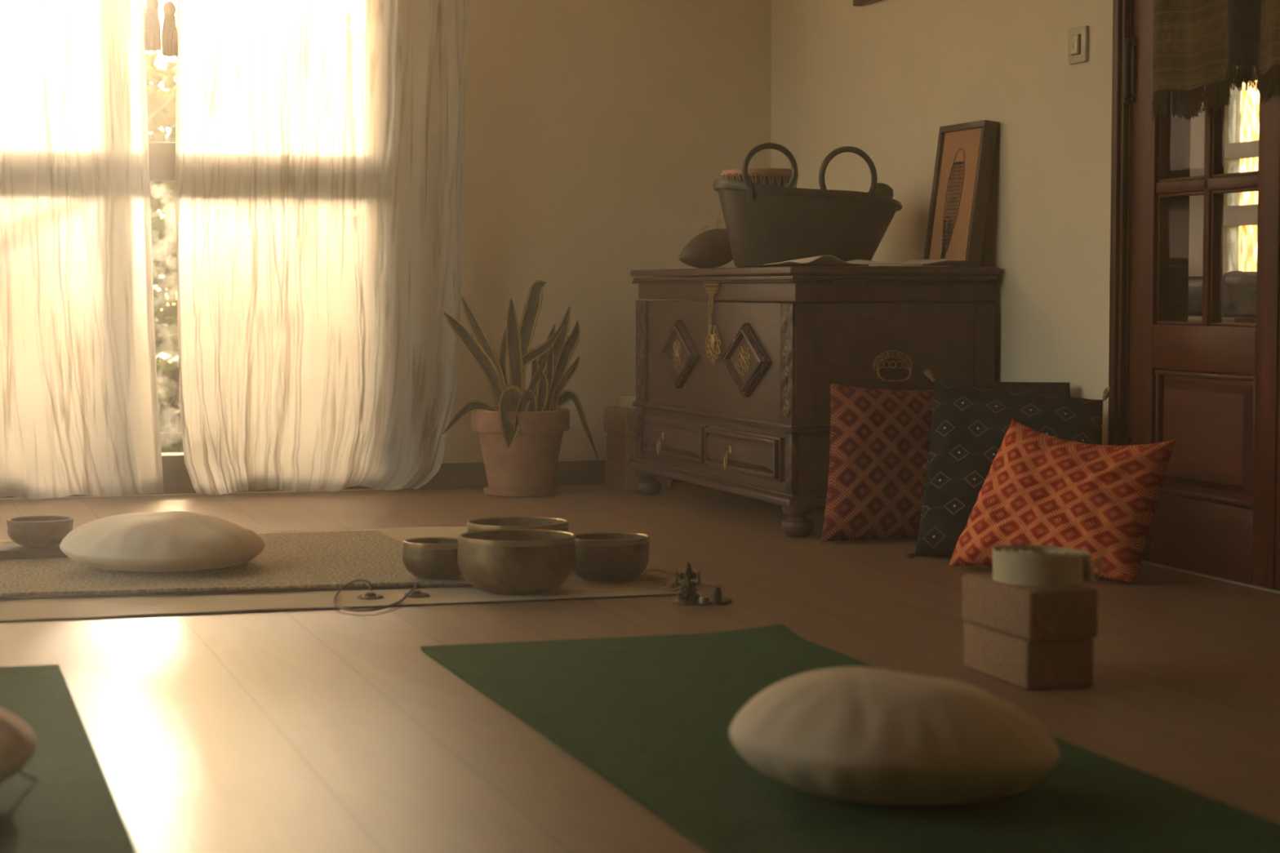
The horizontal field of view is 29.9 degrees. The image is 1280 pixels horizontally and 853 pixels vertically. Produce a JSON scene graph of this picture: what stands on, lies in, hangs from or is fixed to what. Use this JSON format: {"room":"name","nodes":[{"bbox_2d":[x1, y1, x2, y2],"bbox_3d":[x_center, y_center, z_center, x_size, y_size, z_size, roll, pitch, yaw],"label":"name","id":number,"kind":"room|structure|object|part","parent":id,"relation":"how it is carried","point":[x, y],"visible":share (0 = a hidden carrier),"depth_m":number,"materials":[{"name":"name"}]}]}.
{"room":"exercise studio","nodes":[
{"label":"exercise studio","id":0,"kind":"room"},
{"bbox_2d":[0,0,771,499],"bbox_3d":[-1.825,-1.048,6.802,4.900,2.700,0.200,-1,3,-17],"label":"wall","id":1,"kind":"structure","parent":0,"point":[599,135],"depth_m":7.24,"materials":[{"name":"paint"}]},
{"bbox_2d":[147,93,176,121],"bbox_3d":[-2.572,-1.217,6.997,4.552,1.396,0.361,-1,3,-12],"label":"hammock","id":2,"kind":"object","parent":1,"relation":"hanging from","point":[168,101],"visible":0.02,"depth_m":7.29,"materials":[{"name":"fabric"}]},
{"bbox_2d":[0,142,373,497],"bbox_3d":[-1.861,-0.897,6.799,2.224,2.200,0.120,-1,3,-17],"label":"window","id":3,"kind":"structure","parent":1,"relation":"in","point":[162,155],"depth_m":6.95,"materials":[{"name":"paint"}]},
{"bbox_3d":[-1.134,-0.770,7.020,0.684,0.110,0.070,-1,3,-17],"label":"rail","id":4,"kind":"part","parent":3,"relation":"part of","materials":[{"name":"paint"}]},
{"bbox_3d":[-1.861,-0.897,6.799,2.224,2.200,0.120,-1,3,-17],"label":"frame","id":5,"kind":"part","parent":3,"relation":"part of","materials":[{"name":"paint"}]},
{"bbox_2d":[398,459,686,489],"bbox_3d":[-1.794,0.169,6.770,4.600,0.074,0.014,-1,3,-17],"label":"baseboard","id":6,"kind":"structure","parent":1,"relation":"attached to","point":[569,473],"depth_m":7.17,"materials":[{"name":"brown wood"}]},
{"bbox_3d":[-1.759,-2.238,6.602,2.850,0.024,0.087,-1,3,-17],"label":"curtain rod","id":7,"kind":"object","parent":1,"relation":"attached to","visible":0},
{"bbox_2d":[0,0,164,499],"bbox_3d":[-2.155,-0.993,6.494,1.687,2.414,0.089,-1,3,-17],"label":"sheer curtain","id":8,"kind":"object","parent":7,"relation":"hanging from","point":[79,413],"visible":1,"depth_m":6.72,"materials":[{"name":"fabric"}]},
{"bbox_2d":[143,0,161,51],"bbox_3d":[-1.361,-1.630,6.669,0.046,1.162,0.047,-1,3,-17],"label":"tassel","id":9,"kind":"object","parent":7,"relation":"hanging from","point":[152,28],"visible":1,"depth_m":6.68,"materials":[{"name":"fabric"}]},
{"bbox_2d":[161,0,177,57],"bbox_3d":[-1.315,-1.622,6.679,0.046,1.179,0.047,-1,3,-17],"label":"tassel","id":10,"kind":"object","parent":7,"relation":"hanging from","point":[169,31],"visible":1,"depth_m":6.70,"materials":[{"name":"fabric"}]},
{"bbox_2d":[174,0,467,495],"bbox_3d":[-0.890,-1.014,6.854,0.862,2.413,0.158,-1,3,-17],"label":"sheer curtain","id":11,"kind":"object","parent":7,"relation":"hanging from","point":[320,144],"visible":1,"depth_m":6.92,"materials":[{"name":"fabric"}]},
{"bbox_2d":[0,482,1279,852],"bbox_3d":[-0.581,0.500,2.586,4.750,0.100,8.750,-1,3,-17],"label":"floor","id":12,"kind":"structure","parent":0,"point":[322,731],"depth_m":3.68,"materials":[{"name":"brown wood"}]},
{"bbox_2d":[0,664,137,852],"bbox_3d":[-0.956,0.434,2.818,0.643,0.005,1.822,-1,3,-17],"label":"yoga mat","id":13,"kind":"object","parent":12,"relation":"on","point":[72,806],"visible":0.92,"depth_m":2.87,"materials":[{"name":"plastic"}]},
{"bbox_2d":[0,707,37,784],"bbox_3d":[-0.901,0.367,2.751,0.413,0.134,0.409,-1,3,-17],"label":"cushion","id":14,"kind":"object","parent":13,"relation":"on","point":[18,743],"visible":1,"depth_m":2.74,"materials":[{"name":"beige fabric"}]},
{"bbox_2d":[0,526,724,622],"bbox_3d":[-1.153,0.300,5.019,2.398,0.017,1.437,-1,3,-17],"label":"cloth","id":15,"kind":"object","parent":12,"relation":"on","point":[575,588],"visible":0.26,"depth_m":4.57,"materials":[{"name":"fabric"}]},
{"bbox_2d":[0,530,473,599],"bbox_3d":[-1.366,0.298,4.978,1.866,0.013,1.047,-1,3,-17],"label":"woven rug","id":16,"kind":"object","parent":15,"relation":"on","point":[310,562],"visible":0.63,"depth_m":4.86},
{"bbox_2d":[0,543,68,559],"bbox_3d":[-1.376,0.270,5.187,0.305,0.020,0.145,-1,3,-17],"label":"wooden board","id":17,"kind":"object","parent":16,"relation":"on","point":[7,551],"visible":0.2,"depth_m":5.14,"materials":[{"name":"brown wood"}]},
{"bbox_2d":[6,515,73,546],"bbox_3d":[-1.299,0.229,5.200,0.141,0.060,0.141,-1,3,-17],"label":"wooden bowl","id":18,"kind":"object","parent":17,"relation":"on","point":[29,531],"visible":0.91,"depth_m":5.15,"materials":[{"name":"brown wood"}]},
{"bbox_2d":[59,511,264,572],"bbox_3d":[-0.990,0.235,4.981,0.416,0.114,0.417,0,3,-1],"label":"cushion","id":19,"kind":"object","parent":16,"relation":"on","point":[171,541],"visible":1,"depth_m":4.84,"materials":[{"name":"beige fabric"}]},
{"bbox_2d":[402,537,461,579],"bbox_3d":[-0.407,0.266,4.810,0.137,0.074,0.137,-1,3,-17],"label":"bowl","id":20,"kind":"object","parent":16,"relation":"on","point":[428,557],"visible":0.82,"depth_m":4.75,"materials":[{"name":"brown metal"}]},
{"bbox_2d":[333,578,430,612],"bbox_3d":[-0.491,0.317,4.527,0.180,0.033,0.249,0,3,-2],"label":"cymbals","id":21,"kind":"object","parent":15,"relation":"on","point":[412,593],"visible":1,"depth_m":4.59,"materials":[{"name":"brown metal"}]},
{"bbox_2d":[457,528,576,595],"bbox_3d":[-0.241,0.267,4.694,0.231,0.112,0.231,-1,3,-17],"label":"bowl","id":22,"kind":"object","parent":15,"relation":"on","point":[506,562],"visible":1,"depth_m":4.61,"materials":[{"name":"brown metal"}]},
{"bbox_2d":[466,516,568,532],"bbox_3d":[-0.255,0.251,5.019,0.213,0.106,0.213,-1,3,-17],"label":"bowl","id":23,"kind":"object","parent":15,"relation":"on","point":[496,522],"visible":0.25,"depth_m":5.08,"materials":[{"name":"brown metal"}]},
{"bbox_2d":[573,532,649,582],"bbox_3d":[-0.064,0.267,4.874,0.169,0.090,0.169,-1,3,-17],"label":"bowl","id":24,"kind":"object","parent":15,"relation":"on","point":[601,557],"visible":0.9,"depth_m":4.81,"materials":[{"name":"brown metal"}]},
{"bbox_2d":[442,280,598,497],"bbox_3d":[-0.356,-0.111,6.893,0.302,0.618,0.389,2,4,36],"label":"potted snake plant","id":25,"kind":"object","parent":12,"relation":"on","point":[520,438],"visible":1,"depth_m":6.87,"materials":[{"name":"green plant"}]},
{"bbox_3d":[-0.345,0.069,6.935,0.284,0.238,0.284,-1,3,-17],"label":"pot","id":26,"kind":"part","parent":25,"relation":"part of","materials":[{"name":"ceramic"}]},
{"bbox_2d":[604,458,672,491],"bbox_3d":[-0.005,0.143,7.171,0.145,0.080,0.227,-1,3,-17],"label":"block","id":27,"kind":"object","parent":12,"relation":"on","point":[618,474],"visible":0.57,"depth_m":7.08,"materials":[{"name":"brown wood"}]},
{"bbox_2d":[606,432,635,463],"bbox_3d":[-0.002,0.063,7.168,0.145,0.080,0.227,-1,3,-16],"label":"block","id":28,"kind":"object","parent":27,"relation":"on","point":[620,448],"visible":0.47,"depth_m":7.10,"materials":[{"name":"brown wood"}]},
{"bbox_2d":[604,405,635,436],"bbox_3d":[-0.007,-0.017,7.162,0.145,0.080,0.227,-1,4,-18],"label":"block","id":29,"kind":"object","parent":28,"relation":"on","point":[618,420],"visible":0.51,"depth_m":7.09,"materials":[{"name":"brown wood"}]},
{"bbox_2d":[619,394,639,408],"bbox_3d":[-0.001,-0.076,7.162,0.118,0.035,0.155,-1,3,-17],"label":"strap","id":30,"kind":"object","parent":29,"relation":"on","point":[625,401],"visible":0.37,"depth_m":7.11,"materials":[{"name":"fabric"}]},
{"bbox_2d":[675,561,700,605],"bbox_3d":[0.089,0.291,4.459,0.045,0.082,0.033,-1,3,-17],"label":"statue","id":31,"kind":"object","parent":12,"relation":"on","point":[687,596],"visible":1,"depth_m":4.45,"materials":[{"name":"brown metal"}]},
{"bbox_2d":[671,595,732,605],"bbox_3d":[0.117,0.330,4.566,0.116,0.008,0.097,0,3,0],"label":"wood slice","id":32,"kind":"object","parent":12,"relation":"on","point":[725,600],"visible":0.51,"depth_m":4.54,"materials":[{"name":"brown wood"}]},
{"bbox_2d":[699,594,710,604],"bbox_3d":[0.121,0.322,4.490,0.020,0.016,0.020,-1,3,-17],"label":"tealight candle","id":33,"kind":"object","parent":12,"relation":"on","point":[704,600],"visible":1,"depth_m":4.48,"materials":[{"name":"wax"}]},
{"bbox_2d":[712,586,721,604],"bbox_3d":[0.144,0.315,4.471,0.017,0.032,0.017,-1,3,-17],"label":"cone","id":34,"kind":"object","parent":12,"relation":"on","point":[717,593],"visible":1,"depth_m":4.46,"materials":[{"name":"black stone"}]},
{"bbox_2d":[629,266,999,537],"bbox_3d":[0.410,-0.097,6.393,0.572,0.648,1.314,-1,3,-17],"label":"chest","id":35,"kind":"object","parent":12,"relation":"on","point":[733,381],"visible":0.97,"depth_m":5.84,"materials":[{"name":"brown wood"}]},
{"bbox_3d":[0.057,0.048,6.612,0.021,0.064,0.022,-1,3,-17],"label":"drawer handle","id":36,"kind":"part","parent":35,"relation":"part of","materials":[{"name":"gold metal"}]},
{"bbox_3d":[0.097,0.035,6.581,0.040,0.108,0.533,-1,3,-17],"label":"drawer","id":37,"kind":"part","parent":35,"relation":"part of","materials":[{"name":"brown wood"}]},
{"bbox_3d":[0.104,-0.198,6.536,0.023,0.186,0.332,-1,3,-17],"label":"diamond panel","id":38,"kind":"part","parent":35,"relation":"part of","materials":[{"name":"brown wood"}]},
{"bbox_2d":[678,218,733,268],"bbox_3d":[0.200,-0.498,6.536,0.200,0.136,0.104,-1,3,-17],"label":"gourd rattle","id":39,"kind":"object","parent":35,"relation":"on","point":[711,248],"visible":0.8,"depth_m":6.50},
{"bbox_3d":[0.190,-0.213,6.261,0.009,0.105,0.122,-1,3,-17],"label":"lock plate","id":40,"kind":"part","parent":35,"relation":"part of","materials":[{"name":"gold metal"}]},
{"bbox_3d":[0.222,0.080,6.075,0.021,0.064,0.022,-1,3,-17],"label":"drawer handle","id":41,"kind":"part","parent":35,"relation":"part of","materials":[{"name":"gold metal"}]},
{"bbox_3d":[0.419,0.138,6.410,0.541,0.030,1.314,-1,3,-17],"label":"moulding","id":42,"kind":"part","parent":35,"relation":"part of","materials":[{"name":"brown wood"}]},
{"bbox_3d":[0.422,-0.034,6.401,0.534,0.018,1.298,-1,3,-17],"label":"moulding","id":43,"kind":"part","parent":35,"relation":"part of","materials":[{"name":"brown wood"}]},
{"bbox_3d":[0.260,0.066,6.053,0.040,0.108,0.542,-1,3,-17],"label":"drawer","id":44,"kind":"part","parent":35,"relation":"part of","materials":[{"name":"brown wood"}]},
{"bbox_3d":[0.264,-0.167,6.017,0.023,0.186,0.332,-1,3,-17],"label":"diamond panel","id":45,"kind":"part","parent":35,"relation":"part of","materials":[{"name":"brown wood"}]},
{"bbox_2d":[765,261,804,265],"bbox_3d":[0.347,-0.394,5.780,0.040,0.007,0.180,-1,3,-17],"label":"paper sheet","id":46,"kind":"object","parent":35,"relation":"on","point":[786,262],"visible":1,"depth_m":5.75,"materials":[{"name":"white paper"}]},
{"bbox_2d":[712,142,902,267],"bbox_3d":[0.436,-0.569,6.227,0.510,0.314,0.337,-1,3,-17],"label":"basket","id":47,"kind":"object","parent":35,"relation":"on","point":[766,224],"visible":0.92,"depth_m":6.10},
{"bbox_2d":[720,168,798,187],"bbox_3d":[0.309,-0.544,6.208,0.201,0.242,0.201,-1,3,-17],"label":"brush","id":48,"kind":"object","parent":47,"relation":"in","point":[772,176],"visible":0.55,"depth_m":6.12,"materials":[{"name":"brown wood"}]},
{"bbox_3d":[0.328,-0.643,6.067,0.143,0.147,0.019,0,3,-5],"label":"handle","id":49,"kind":"part","parent":47,"relation":"part of","materials":[{"name":"black rubber"}]},
{"bbox_3d":[0.528,-0.634,6.096,0.163,0.155,0.019,-1,4,-21],"label":"handle","id":50,"kind":"part","parent":47,"relation":"part of","materials":[{"name":"black rubber"}]},
{"bbox_2d":[874,182,893,198],"bbox_3d":[0.607,-0.533,6.289,0.112,0.211,0.063,0,3,1],"label":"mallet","id":51,"kind":"object","parent":47,"relation":"in","point":[882,188],"visible":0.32,"depth_m":6.26,"materials":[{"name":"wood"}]},
{"bbox_3d":[0.423,-0.378,6.381,0.544,0.084,1.310,-1,3,-17],"label":"lid","id":52,"kind":"part","parent":35,"relation":"part of","materials":[{"name":"brown wood"}]},
{"bbox_3d":[0.611,-0.145,5.776,0.105,0.078,0.017,-1,3,-17],"label":"handle","id":53,"kind":"part","parent":35,"relation":"part of","materials":[{"name":"gold metal"}]},
{"bbox_2d":[858,265,940,266],"bbox_3d":[0.615,-0.393,5.888,0.225,0.001,0.212,-1,3,-17],"label":"paper sheet","id":54,"kind":"object","parent":35,"relation":"on","point":[859,265],"visible":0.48,"depth_m":5.78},
{"bbox_2d":[783,254,951,265],"bbox_3d":[0.542,-0.408,5.900,0.375,0.023,0.245,-1,3,-17],"label":"paper sheet","id":55,"kind":"object","parent":54,"relation":"on","point":[826,260],"visible":0.96,"depth_m":5.86,"materials":[{"name":"white paper"}]},
{"bbox_2d":[922,120,998,266],"bbox_3d":[0.795,-0.573,5.973,0.081,0.361,0.268,-1,3,-17],"label":"framed drawing","id":56,"kind":"object","parent":35,"relation":"on","point":[963,166],"visible":0.99,"depth_m":5.94,"materials":[{"name":"brown wood"}]},
{"bbox_2d":[420,624,1279,852],"bbox_3d":[0.212,0.406,3.181,0.638,0.017,1.830,-1,3,-17],"label":"yoga mat","id":57,"kind":"object","parent":12,"relation":"on","point":[652,717],"visible":0.77,"depth_m":2.92,"materials":[{"name":"plastic"}]},
{"bbox_2d":[728,666,1059,804],"bbox_3d":[0.299,0.358,2.833,0.388,0.144,0.388,0,3,-5],"label":"cushion","id":58,"kind":"object","parent":57,"relation":"on","point":[854,734],"visible":1,"depth_m":2.69,"materials":[{"name":"beige fabric"}]},
{"bbox_2d":[821,382,933,542],"bbox_3d":[0.604,0.081,5.686,0.400,0.368,0.179,-1,3,-17],"label":"square cushion","id":59,"kind":"object","parent":12,"relation":"on","point":[880,438],"visible":0.7,"depth_m":5.62,"materials":[{"name":"red fabric"}]},
{"bbox_2d":[940,381,1070,396],"bbox_3d":[0.845,0.086,5.516,0.417,0.378,0.130,2,4,37],"label":"square cushion","id":60,"kind":"object","parent":12,"relation":"on","point":[1055,388],"visible":0.07,"depth_m":5.51,"materials":[{"name":"black fabric"}]},
{"bbox_2d":[904,368,1112,558],"bbox_3d":[0.832,0.082,5.360,0.442,0.410,0.303,1,3,15],"label":"square cushion","id":61,"kind":"object","parent":12,"relation":"on","point":[970,425],"visible":0.51,"depth_m":5.32,"materials":[{"name":"black fabric"}]},
{"bbox_2d":[963,621,1093,689],"bbox_3d":[0.595,0.348,3.691,0.112,0.074,0.235,-1,3,-16],"label":"block","id":62,"kind":"object","parent":12,"relation":"on","point":[1026,664],"visible":0.87,"depth_m":3.59,"materials":[{"name":"brown wood"}]},
{"bbox_2d":[962,573,1097,641],"bbox_3d":[0.595,0.274,3.676,0.116,0.075,0.235,-1,4,-18],"label":"block","id":63,"kind":"object","parent":62,"relation":"on","point":[1029,613],"visible":0.88,"depth_m":3.58,"materials":[{"name":"brown wood"}]},
{"bbox_2d":[992,545,1102,586],"bbox_3d":[0.614,0.212,3.691,0.158,0.048,0.153,-3,4,-41],"label":"strap","id":64,"kind":"object","parent":63,"relation":"on","point":[1019,565],"visible":1,"depth_m":3.63,"materials":[{"name":"fabric"}]},
{"bbox_2d":[948,418,1175,583],"bbox_3d":[0.857,0.147,4.988,0.474,0.318,0.203,2,4,32],"label":"square cushion","id":65,"kind":"object","parent":12,"relation":"on","point":[1039,488],"visible":0.86,"depth_m":4.92,"materials":[{"name":"fabric"}]},
{"bbox_2d":[770,0,1113,444],"bbox_3d":[1.761,-0.840,3.229,0.150,2.700,8.750,-1,3,-17],"label":"wall","id":66,"kind":"structure","parent":0,"point":[881,79],"depth_m":5.87,"materials":[{"name":"paint"}]},
{"bbox_2d":[853,0,881,6],"bbox_3d":[0.657,-1.408,6.487,0.028,0.500,0.356,-1,3,-17],"label":"picture frame","id":67,"kind":"object","parent":66,"relation":"attached to","point":[855,2],"visible":1,"depth_m":6.61,"materials":[{"name":"brown wood"}]},
{"bbox_2d":[1067,25,1088,64],"bbox_3d":[0.991,-0.866,5.448,0.018,0.080,0.086,-1,3,-17],"label":"light switch","id":68,"kind":"object","parent":66,"relation":"attached to","point":[1077,37],"visible":1,"depth_m":5.43,"materials":[{"name":"beige plastic"}]},
{"bbox_2d":[1107,0,1191,445],"bbox_3d":[1.305,-0.764,4.681,0.172,2.180,1.310,-1,3,-17],"label":"trim","id":69,"kind":"structure","parent":66,"relation":"attached to","point":[1122,10],"depth_m":5.27,"materials":[{"name":"brown wood"}]},
{"bbox_2d":[1119,0,1279,589],"bbox_3d":[1.168,-0.730,4.959,0.058,2.071,0.604,-1,3,-17],"label":"door","id":70,"kind":"structure","parent":66,"relation":"in","point":[1210,386],"depth_m":4.96,"materials":[{"name":"brown wood"}]},
{"bbox_3d":[1.182,0.230,5.001,0.040,0.151,0.412,-1,3,-17],"label":"rail","id":71,"kind":"part","parent":70,"relation":"part of","materials":[{"name":"brown wood"}]},
{"bbox_3d":[1.182,-0.162,4.978,0.040,0.094,0.412,-1,3,-17],"label":"rail","id":72,"kind":"part","parent":70,"relation":"part of","materials":[{"name":"brown wood"}]},
{"bbox_3d":[1.179,0.020,4.987,0.026,0.270,0.412,-1,3,-17],"label":"panel","id":73,"kind":"part","parent":70,"relation":"part of","materials":[{"name":"brown wood"}]},
{"bbox_2d":[1151,0,1279,119],"bbox_3d":[1.209,-1.203,4.767,0.118,1.164,0.584,-1,3,-17],"label":"door curtain","id":74,"kind":"object","parent":70,"relation":"hanging from","point":[1198,44],"visible":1,"depth_m":4.84,"materials":[{"name":"brown fabric"}]},
{"bbox_2d":[1141,560,1279,594],"bbox_3d":[1.299,0.322,4.742,0.124,0.004,1.190,-1,3,-17],"label":"trim","id":75,"kind":"structure","parent":66,"relation":"attached to","point":[1142,562],"depth_m":4.93,"materials":[{"name":"wood"}]},
{"bbox_2d":[1275,302,1279,591],"bbox_3d":[1.347,-0.696,4.378,0.058,2.071,0.602,-1,3,-17],"label":"door","id":76,"kind":"structure","parent":66,"relation":"in","point":[1277,513],"depth_m":4.70,"materials":[{"name":"brown wood"}]},
{"bbox_2d":[1188,86,1240,275],"bbox_3d":[1.845,-0.992,5.840,1.550,2.700,5.400,-1,3,-17],"label":"wall","id":77,"kind":"structure","parent":0,"point":[1197,125],"depth_m":8.07,"materials":[{"name":"paint"}]},
{"bbox_2d":[1222,66,1259,274],"bbox_3d":[2.090,-0.817,7.472,0.050,1.040,1.050,-1,3,-17],"label":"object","id":78,"kind":"structure","parent":77,"relation":"in","point":[1236,215],"depth_m":7.85,"materials":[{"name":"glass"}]},
{"bbox_3d":[1.774,0.308,5.894,1.700,0.098,5.400,-1,3,-17],"label":"floor","id":79,"kind":"structure","parent":0,"visible":0},
{"bbox_2d":[1187,315,1256,323],"bbox_3d":[1.671,-0.069,7.056,0.340,0.515,0.840,-1,3,-17],"label":"console table","id":80,"kind":"object","parent":79,"relation":"on","point":[1237,319],"visible":0.07,"depth_m":6.63,"materials":[{"name":"brown wood"}]},
{"bbox_2d":[1187,270,1257,315],"bbox_3d":[1.657,-0.390,7.015,0.200,0.130,0.655,-1,3,-17],"label":"bag","id":81,"kind":"object","parent":80,"relation":"on","point":[1238,287],"visible":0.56,"depth_m":6.81,"materials":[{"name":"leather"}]},
{"label":"outside","id":82,"kind":"structure","parent":0,"visible":0},
{"bbox_2d":[155,324,180,415],"bbox_3d":[-8.448,-1.085,36.200,60.000,0.150,59.800,-1,3,-17],"label":"ground","id":83,"kind":"structure","parent":82,"point":[162,354],"depth_m":32.35,"materials":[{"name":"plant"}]},
{"bbox_2d":[143,5,161,133],"bbox_3d":[-2.715,-0.921,11.200,0.977,2.592,0.971,-1,3,-17],"label":"shrub","id":84,"kind":"object","parent":83,"relation":"on","point":[152,57],"visible":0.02,"depth_m":11.12,"materials":[{"name":"green plant"}]},
{"bbox_2d":[149,21,171,275],"bbox_3d":[-4.437,-1.713,16.803,3.311,3.372,2.846,-1,3,-17],"label":"tree","id":85,"kind":"object","parent":83,"relation":"on","point":[166,68],"visible":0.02,"depth_m":16.45,"materials":[{"name":"green plant"}]},
{"bbox_2d":[145,58,183,453],"bbox_3d":[-1.915,-0.604,10.458,1.006,2.135,0.996,-1,3,-17],"label":"shrub","id":86,"kind":"object","parent":83,"relation":"on","point":[163,231],"visible":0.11,"depth_m":10.23,"materials":[{"name":"green plant"}]},
{"bbox_3d":[-2.702,0.357,7.609,6.150,0.300,1.700,-1,3,-17],"label":"trim","id":87,"kind":"structure","parent":83,"relation":"on","visible":0},
{"bbox_2d":[160,432,182,439],"bbox_3d":[-2.740,-0.134,8.302,5.500,0.600,0.060,-1,3,-17],"label":"balcony railing","id":88,"kind":"object","parent":87,"relation":"on","point":[164,436],"visible":0.02,"depth_m":8.63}
]}

